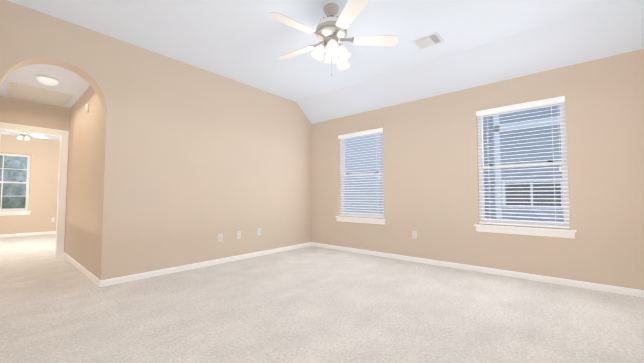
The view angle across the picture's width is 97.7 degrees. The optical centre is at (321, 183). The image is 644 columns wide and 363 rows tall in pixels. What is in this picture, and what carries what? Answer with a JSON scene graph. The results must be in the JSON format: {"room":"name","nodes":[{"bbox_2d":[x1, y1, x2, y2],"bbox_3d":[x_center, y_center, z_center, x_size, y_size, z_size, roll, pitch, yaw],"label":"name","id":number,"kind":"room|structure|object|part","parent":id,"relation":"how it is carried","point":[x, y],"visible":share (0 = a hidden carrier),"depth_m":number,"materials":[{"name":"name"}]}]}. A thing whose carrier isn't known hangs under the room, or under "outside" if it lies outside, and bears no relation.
{"room":"empty living room","nodes":[
{"label":"empty living room","id":0,"kind":"room"},
{"bbox_2d":[0,134,59,234],"bbox_3d":[-7.343,0.077,7.073,0.160,2.440,3.800,-2,-3,41],"label":"wall","id":1,"kind":"structure","parent":0,"point":[43,186],"depth_m":7.12,"materials":[{"name":"paint"}]},
{"bbox_2d":[0,212,29,215],"bbox_3d":[-7.579,0.725,6.633,0.016,0.070,0.970,-2,-3,41],"label":"apron","id":2,"kind":"object","parent":1,"relation":"attached to","point":[15,213],"visible":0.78,"depth_m":6.81,"materials":[{"name":"white wood"}]},
{"bbox_2d":[0,153,30,211],"bbox_3d":[-7.672,-0.028,6.747,0.060,1.400,0.910,-2,-3,41],"label":"window","id":3,"kind":"structure","parent":1,"relation":"in","point":[18,179],"depth_m":6.94,"materials":[{"name":"white plastic"}]},
{"bbox_3d":[-7.672,-0.028,6.747,0.052,1.340,0.850,-2,-3,41],"label":"far window sash","id":4,"kind":"part","parent":3,"relation":"part of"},
{"bbox_2d":[0,211,30,212],"bbox_3d":[-7.604,0.680,6.657,0.120,0.022,1.000,-2,-3,41],"label":"window sill","id":5,"kind":"structure","parent":1,"relation":"attached to","point":[15,211],"depth_m":6.79,"materials":[{"name":"white wood"}]},
{"bbox_2d":[0,231,55,237],"bbox_3d":[-7.277,1.260,6.963,0.013,0.068,3.800,-2,-3,41],"label":"baseboard","id":6,"kind":"structure","parent":1,"relation":"attached to","point":[26,234],"depth_m":6.95,"materials":[{"name":"white wood"}]},
{"bbox_2d":[0,96,69,250],"bbox_3d":[-4.366,-0.038,4.526,0.120,2.440,3.800,-2,-3,41],"label":"wall","id":7,"kind":"structure","parent":0,"point":[24,112],"depth_m":4.37,"materials":[{"name":"paint"}]},
{"bbox_2d":[0,122,68,256],"bbox_3d":[-4.506,0.148,4.354,0.152,2.052,0.794,-2,-3,41],"label":"door frame","id":8,"kind":"structure","parent":7,"relation":"attached to","point":[63,135],"depth_m":4.56,"materials":[{"name":"white wood"}]},
{"bbox_2d":[0,64,89,140],"bbox_3d":[-5.034,-1.281,5.155,6.240,0.100,4.040,-2,-3,41],"label":"ceiling","id":9,"kind":"structure","parent":0,"point":[74,84],"depth_m":3.59,"materials":[{"name":"paint"}]},
{"bbox_2d":[6,82,73,106],"bbox_3d":[-4.108,-1.269,4.098,0.800,0.020,0.640,-2,-3,41],"label":"attic hatch","id":10,"kind":"object","parent":9,"relation":"in","point":[29,93],"visible":0.98,"depth_m":4.04,"materials":[{"name":"white paint"}]},
{"bbox_2d":[35,75,59,85],"bbox_3d":[-3.425,-1.258,3.512,0.224,0.094,0.224,-2,-3,41],"label":"hall ceiling light","id":11,"kind":"object","parent":9,"relation":"attached to","point":[46,80],"visible":1,"depth_m":3.46,"materials":[{"name":"white glass"}]},
{"bbox_2d":[64,85,101,275],"bbox_3d":[-3.332,-0.064,3.966,2.180,2.440,0.110,-2,-3,41],"label":"wall","id":12,"kind":"structure","parent":0,"point":[82,202],"depth_m":3.76,"materials":[{"name":"paint"}]},
{"bbox_2d":[63,252,100,286],"bbox_3d":[-3.290,1.116,3.796,2.364,0.068,0.013,-2,-3,41],"label":"baseboard","id":13,"kind":"structure","parent":12,"relation":"attached to","point":[89,275],"depth_m":3.54,"materials":[{"name":"white wood"}]},
{"bbox_2d":[85,104,88,112],"bbox_3d":[-3.142,-1.004,3.753,0.124,0.124,0.032,-2,-3,41],"label":"smoke detector","id":14,"kind":"object","parent":12,"relation":"attached to","point":[86,108],"visible":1,"depth_m":3.73,"materials":[{"name":"white plastic"}]},
{"bbox_2d":[0,0,310,279],"bbox_3d":[-1.655,-0.223,4.102,0.200,2.770,4.510,-2,-3,41],"label":"wall","id":15,"kind":"structure","parent":0,"point":[195,161],"depth_m":3.66,"materials":[{"name":"paint"}]},
{"bbox_2d":[101,242,310,286],"bbox_3d":[-1.297,1.139,4.295,0.013,0.068,3.338,-2,-3,41],"label":"baseboard","id":16,"kind":"structure","parent":15,"relation":"attached to","point":[117,280],"depth_m":3.76,"materials":[{"name":"white wood"}]},
{"bbox_2d":[218,234,222,241],"bbox_3d":[-1.478,0.793,4.095,0.018,0.115,0.070,-2,-3,41],"label":"outlet","id":17,"kind":"object","parent":15,"relation":"attached to","point":[220,236],"visible":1,"depth_m":4.10,"materials":[{"name":"white plastic"}]},
{"bbox_2d":[237,231,240,238],"bbox_3d":[-1.280,0.794,4.334,0.008,0.115,0.070,-2,-3,41],"label":"electrical outlet","id":18,"kind":"object","parent":15,"relation":"attached to","point":[238,234],"visible":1,"depth_m":4.33,"materials":[{"name":"white plastic"}]},
{"bbox_2d":[8,0,625,101],"bbox_3d":[-0.097,-1.743,2.460,4.790,0.120,3.940,-2,-3,41],"label":"ceiling","id":19,"kind":"structure","parent":0,"point":[248,42],"depth_m":3.01,"materials":[{"name":"paint"}]},
{"bbox_2d":[268,0,398,75],"bbox_3d":[0.048,-1.351,2.683,1.216,0.643,1.234,-2,-3,41],"label":"fan","id":20,"kind":"object","parent":19,"relation":"hanging from","point":[330,31],"visible":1,"depth_m":2.61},
{"bbox_3d":[-0.022,-1.250,2.660,0.140,0.108,0.140,24,-4,-3],"label":"lamp shade","id":21,"kind":"part","parent":20,"relation":"part of","materials":[{"name":"white glass"}]},
{"bbox_3d":[0.079,-1.245,2.777,0.140,0.108,0.140,0,21,-4],"label":"lamp shade","id":22,"kind":"part","parent":20,"relation":"part of","materials":[{"name":"white glass"}]},
{"bbox_3d":[0.087,-1.451,2.677,0.284,0.165,0.284,-2,-3,41],"label":"motor","id":23,"kind":"part","parent":20,"relation":"part of","materials":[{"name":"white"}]},
{"bbox_3d":[0.095,-1.255,2.559,0.140,0.108,0.140,0,-27,-4],"label":"lamp shade","id":24,"kind":"part","parent":20,"relation":"part of","materials":[{"name":"white glass"}]},
{"bbox_3d":[0.196,-1.249,2.677,0.140,0.108,0.140,-24,-1,-5],"label":"lamp shade","id":25,"kind":"part","parent":20,"relation":"part of","materials":[{"name":"white glass"}]},
{"bbox_2d":[412,32,443,49],"bbox_3d":[1.227,-1.638,3.257,0.280,0.018,0.250,-2,-3,41],"label":"ceiling vent","id":26,"kind":"object","parent":19,"relation":"in","point":[429,40],"visible":1,"depth_m":3.24,"materials":[{"name":"white metal"}]},
{"bbox_2d":[0,234,643,362],"bbox_3d":[-2.612,1.223,4.079,11.250,0.120,5.690,-2,-3,41],"label":"floor","id":27,"kind":"structure","parent":0,"point":[311,304],"depth_m":2.32,"materials":[{"name":"carpet"}]},
{"bbox_2d":[297,0,643,123],"bbox_3d":[1.369,-1.430,4.160,4.790,0.593,0.570,-2,-3,41],"label":"ceiling","id":28,"kind":"structure","parent":0,"point":[612,30],"depth_m":3.37,"materials":[{"name":"paint"}]},
{"bbox_2d":[311,49,643,289],"bbox_3d":[1.533,-0.047,4.227,4.470,2.430,0.160,-2,-3,41],"label":"wall","id":29,"kind":"structure","parent":0,"point":[430,174],"depth_m":3.55,"materials":[{"name":"paint"}]},
{"bbox_2d":[335,216,385,219],"bbox_3d":[0.666,0.599,4.869,1.010,0.022,0.120,-2,-3,41],"label":"window sill","id":30,"kind":"structure","parent":29,"relation":"attached to","point":[359,218],"depth_m":4.83,"materials":[{"name":"white wood"}]},
{"bbox_2d":[337,217,384,224],"bbox_3d":[0.644,0.644,4.842,0.980,0.070,0.016,-2,-3,41],"label":"apron","id":31,"kind":"object","parent":29,"relation":"attached to","point":[369,221],"visible":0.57,"depth_m":4.80,"materials":[{"name":"white wood"}]},
{"bbox_2d":[338,128,383,217],"bbox_3d":[0.696,-0.155,4.939,0.920,1.490,0.147,-2,-3,41],"label":"window blind","id":32,"kind":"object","parent":29,"relation":"in","point":[359,173],"depth_m":4.94,"materials":[{"name":"white plastic"}]},
{"bbox_3d":[0.669,-0.161,4.907,0.912,1.476,0.064,-2,-3,41],"label":"window blind rails","id":33,"kind":"part","parent":32,"relation":"part of","materials":[{"name":"white plastic"}]},
{"bbox_3d":[0.672,-0.148,4.910,0.904,1.348,0.049,-2,-3,41],"label":"window blind slats","id":34,"kind":"part","parent":32,"relation":"part of","materials":[{"name":"white plastic"}]},
{"bbox_3d":[0.724,-0.153,4.972,0.860,1.430,0.052,-2,-3,41],"label":"window sash","id":35,"kind":"part","parent":32,"relation":"part of","materials":[{"name":"white plastic"}]},
{"bbox_2d":[376,145,379,213],"bbox_3d":[0.925,-0.159,4.642,0.019,1.417,0.071,2,-4,-43],"label":"blind cord","id":36,"kind":"object","parent":32,"relation":"hanging from","point":[379,176],"visible":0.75,"depth_m":4.65,"materials":[{"name":"white fabric"}]},
{"bbox_2d":[412,231,416,238],"bbox_3d":[1.384,0.768,4.208,0.070,0.115,0.008,-2,-3,41],"label":"electrical outlet","id":37,"kind":"object","parent":29,"relation":"attached to","point":[414,234],"visible":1,"depth_m":4.21,"materials":[{"name":"white plastic"}]},
{"bbox_2d":[311,242,643,297],"bbox_3d":[1.477,1.130,4.108,4.470,0.068,0.013,-2,-3,41],"label":"baseboard","id":38,"kind":"structure","parent":29,"relation":"attached to","point":[600,287],"depth_m":3.44,"materials":[{"name":"white wood"}]},
{"bbox_2d":[476,96,570,228],"bbox_3d":[2.428,-0.222,3.457,0.900,1.490,0.147,-2,-3,41],"label":"window blind","id":39,"kind":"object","parent":29,"relation":"in","point":[565,152],"depth_m":3.39,"materials":[{"name":"white plastic"}]},
{"bbox_2d":[482,121,490,221],"bbox_3d":[2.112,-0.205,3.630,0.062,1.417,0.010,-1,-3,29],"label":"blind cord","id":40,"kind":"object","parent":39,"relation":"hanging from","point":[488,149],"depth_m":3.65,"materials":[{"name":"white fabric"}]},
{"bbox_3d":[2.401,-0.228,3.426,0.892,1.476,0.064,-2,-3,41],"label":"window blind rails","id":41,"kind":"part","parent":39,"relation":"part of","materials":[{"name":"white plastic"}]},
{"bbox_3d":[2.403,-0.216,3.428,0.884,1.348,0.049,-2,-3,41],"label":"window blind slats","id":42,"kind":"part","parent":39,"relation":"part of","materials":[{"name":"white plastic"}]},
{"bbox_3d":[2.456,-0.220,3.490,0.840,1.430,0.052,-2,-3,41],"label":"window sash","id":43,"kind":"part","parent":39,"relation":"part of","materials":[{"name":"white plastic"}]},
{"bbox_2d":[551,104,561,221],"bbox_3d":[2.649,-0.226,3.167,0.019,1.417,0.071,2,-4,-43],"label":"blind cord","id":44,"kind":"object","parent":39,"relation":"hanging from","point":[551,104],"depth_m":3.18,"materials":[{"name":"white plastic"}]},
{"bbox_2d":[476,226,574,238],"bbox_3d":[2.376,0.577,3.360,0.960,0.070,0.016,-2,-3,41],"label":"apron","id":45,"kind":"object","parent":29,"relation":"attached to","point":[561,234],"visible":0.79,"depth_m":3.31,"materials":[{"name":"white wood"}]},
{"bbox_2d":[474,224,576,231],"bbox_3d":[2.397,0.532,3.388,0.990,0.022,0.120,-2,-3,41],"label":"window sill","id":46,"kind":"structure","parent":29,"relation":"attached to","point":[534,228],"depth_m":3.30,"materials":[{"name":"white wood"}]},
{"label":"outside","id":47,"kind":"structure","parent":0,"visible":0},
{"bbox_3d":[-18.014,1.731,9.445,18.950,0.050,19.230,-2,-3,41],"label":"ground","id":48,"kind":"structure","parent":47,"visible":0},
{"bbox_2d":[0,155,26,208],"bbox_3d":[-10.320,-0.454,9.764,3.111,4.345,12.599,-2,-3,41],"label":"trees","id":49,"kind":"object","parent":48,"relation":"on","point":[8,187],"depth_m":9.26,"materials":[{"name":"green plant"}]},
{"bbox_3d":[7.396,2.342,22.921,40.000,0.050,36.000,-2,-3,41],"label":"ground","id":50,"kind":"structure","parent":47,"visible":0},
{"bbox_2d":[344,116,495,218],"bbox_3d":[1.720,-2.576,17.664,17.000,9.300,0.300,-2,-3,41],"label":"haze","id":51,"kind":"structure","parent":50,"relation":"on","point":[486,121],"depth_m":16.41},
{"bbox_2d":[493,105,563,221],"bbox_3d":[11.028,-1.754,7.077,11.650,6.700,5.600,-2,-3,41],"label":"neighbour","id":52,"kind":"structure","parent":50,"relation":"on","point":[553,119],"depth_m":8.32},
{"bbox_3d":[-6.190,-1.010,5.828,0.352,0.015,0.360,-2,-3,41],"label":"iron","id":53,"kind":"object","parent":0,"visible":0},
{"bbox_2d":[7,130,47,138],"bbox_3d":[-6.204,-1.006,5.838,0.743,0.022,0.768,-2,-3,41],"label":"ceiling fan","id":54,"kind":"object","parent":53,"relation":"attached to","point":[33,136],"visible":0.67,"depth_m":5.97,"materials":[{"name":"white"}]}
]}

